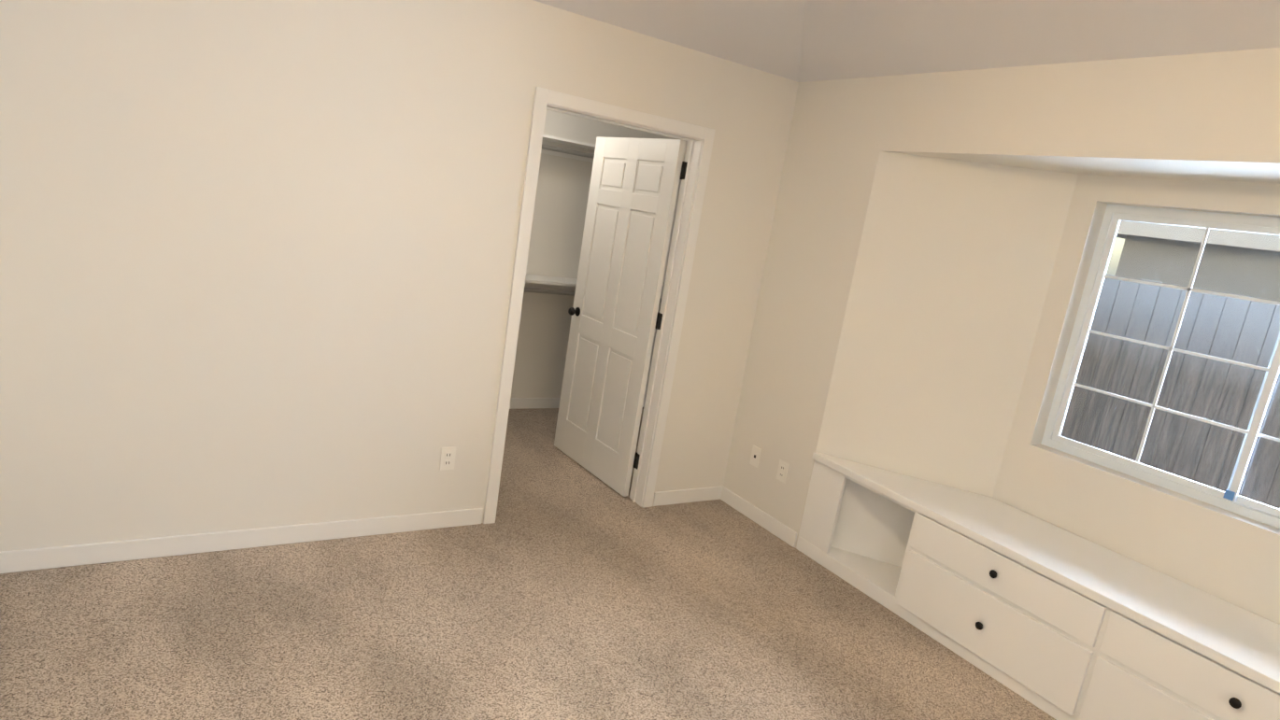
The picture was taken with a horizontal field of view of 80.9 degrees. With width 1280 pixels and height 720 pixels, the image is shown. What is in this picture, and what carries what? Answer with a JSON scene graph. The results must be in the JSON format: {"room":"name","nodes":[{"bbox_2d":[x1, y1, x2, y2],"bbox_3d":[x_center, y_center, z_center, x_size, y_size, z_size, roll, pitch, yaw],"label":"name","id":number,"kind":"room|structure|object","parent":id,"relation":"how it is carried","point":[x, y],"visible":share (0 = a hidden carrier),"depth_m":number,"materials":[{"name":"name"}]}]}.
{"room":"empty bedroom","nodes":[
{"label":"empty bedroom","id":0,"kind":"room"},
{"bbox_2d":[0,0,798,552],"bbox_3d":[-0.885,-0.606,3.321,3.740,2.890,0.120,1,14,-33],"label":"wall","id":1,"kind":"structure","parent":0,"point":[256,262],"depth_m":3.00,"materials":[{"name":"white paint"}]},
{"bbox_2d":[0,508,483,573],"bbox_3d":[-1.696,0.752,3.137,2.175,0.085,0.012,1,14,-33],"label":"baseboard","id":2,"kind":"structure","parent":1,"relation":"attached to","point":[47,558],"depth_m":3.11,"materials":[{"name":"white wood"}]},
{"bbox_2d":[439,446,455,470],"bbox_3d":[-0.910,0.468,3.557,0.070,0.114,0.008,1,14,-33],"label":"outlet","id":3,"kind":"object","parent":1,"relation":"attached to","point":[448,459],"visible":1,"depth_m":3.55,"materials":[{"name":"white plastic"}]},
{"bbox_2d":[483,86,715,524],"bbox_3d":[-0.234,-0.204,3.864,1.010,2.095,0.152,1,14,-33],"label":"door frame","id":4,"kind":"structure","parent":1,"relation":"attached to","point":[700,141],"depth_m":3.88,"materials":[{"name":"white wood"}]},
{"bbox_2d":[554,136,685,497],"bbox_3d":[-0.165,-0.292,4.497,0.159,2.018,0.884,1,14,-35],"label":"door","id":5,"kind":"structure","parent":1,"relation":"in","point":[630,212],"depth_m":4.43,"materials":[{"name":"white wood"}]},
{"bbox_2d":[652,485,723,506],"bbox_3d":[0.281,0.801,4.424,0.485,0.085,0.012,1,14,-33],"label":"baseboard","id":6,"kind":"structure","parent":1,"relation":"attached to","point":[691,495],"depth_m":4.41,"materials":[{"name":"white wood"}]},
{"bbox_2d":[0,408,1056,719],"bbox_3d":[-0.285,1.139,2.562,4.590,0.001,6.900,1,14,-33],"label":"floor","id":7,"kind":"structure","parent":0,"point":[564,586],"depth_m":2.87,"materials":[{"name":"beige carpet"}]},
{"bbox_2d":[796,452,1279,719],"bbox_3d":[1.838,1.121,2.909,0.545,0.550,2.934,1,14,-33],"label":"window seat","id":8,"kind":"object","parent":7,"relation":"on","point":[1056,622],"visible":0.98,"depth_m":2.97,"materials":[{"name":"white wood"}]},
{"bbox_2d":[510,109,686,398],"bbox_3d":[-0.866,-0.874,5.511,2.990,2.540,0.120,1,14,-33],"label":"wall","id":9,"kind":"structure","parent":0,"point":[561,202],"depth_m":5.61,"materials":[{"name":"white paint"}]},
{"bbox_2d":[509,397,645,409],"bbox_3d":[-1.019,0.331,5.700,2.750,0.085,0.016,1,14,-33],"label":"baseboard","id":10,"kind":"structure","parent":9,"relation":"attached to","point":[515,403],"depth_m":5.83,"materials":[{"name":"white wood"}]},
{"bbox_2d":[523,134,663,302],"bbox_3d":[-0.719,-1.016,5.290,2.746,1.088,0.318,1,14,-33],"label":"closet shelf","id":11,"kind":"object","parent":9,"relation":"attached to","point":[564,148],"visible":0.17,"depth_m":5.38,"materials":[{"name":"white wood"}]},
{"bbox_2d":[533,0,1279,82],"bbox_3d":[0.490,-1.139,1.228,4.140,0.300,4.860,1,14,-33],"label":"ceiling","id":12,"kind":"structure","parent":0,"point":[805,40],"depth_m":3.15,"materials":[{"name":"white paint"}]},
{"bbox_2d":[723,47,1279,625],"bbox_3d":[2.158,0.014,2.657,0.660,2.890,4.700,1,14,-33],"label":"wall","id":13,"kind":"structure","parent":0,"point":[931,248],"depth_m":3.51,"materials":[{"name":"white paint"}]},
{"bbox_2d":[749,445,761,468],"bbox_3d":[0.663,0.555,4.319,0.007,0.114,0.070,1,14,-33],"label":"outlet","id":14,"kind":"object","parent":13,"relation":"attached to","point":[755,456],"visible":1,"depth_m":4.32,"materials":[{"name":"white plastic"}]},
{"bbox_2d":[717,486,797,547],"bbox_3d":[0.663,0.887,4.300,0.016,0.085,0.658,1,14,-33],"label":"baseboard","id":15,"kind":"structure","parent":13,"relation":"attached to","point":[763,519],"depth_m":4.26,"materials":[{"name":"white wood"}]},
{"bbox_2d":[775,459,789,483],"bbox_3d":[0.783,0.613,4.132,0.008,0.114,0.070,1,14,-33],"label":"outlet","id":16,"kind":"object","parent":13,"relation":"attached to","point":[782,471],"visible":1,"depth_m":4.13,"materials":[{"name":"white plastic"}]},
{"bbox_2d":[1040,203,1279,528],"bbox_3d":[2.389,0.041,2.832,0.060,1.120,1.490,1,14,-33],"label":"window","id":17,"kind":"structure","parent":13,"relation":"in","point":[1230,499],"depth_m":3.10,"materials":[{"name":"white plastic"}]},
{"label":"outside","id":18,"kind":"structure","parent":0,"visible":0},
{"bbox_2d":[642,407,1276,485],"bbox_3d":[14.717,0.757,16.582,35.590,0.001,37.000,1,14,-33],"label":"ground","id":19,"kind":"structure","parent":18,"point":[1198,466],"depth_m":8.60,"materials":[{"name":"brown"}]},
{"bbox_2d":[1060,274,1279,509],"bbox_3d":[2.899,-0.085,6.945,0.064,1.840,22.114,1,14,-33],"label":"fence","id":20,"kind":"object","parent":19,"relation":"on","point":[1159,426],"depth_m":5.37,"materials":[{"name":"grey wood"}]},
{"bbox_2d":[1115,220,1279,443],"bbox_3d":[8.927,-1.332,11.045,3.420,4.470,3.140,1,14,-33],"label":"house","id":21,"kind":"structure","parent":19,"relation":"on","point":[1212,276],"depth_m":10.31,"materials":[{"name":"grey"}]}
]}

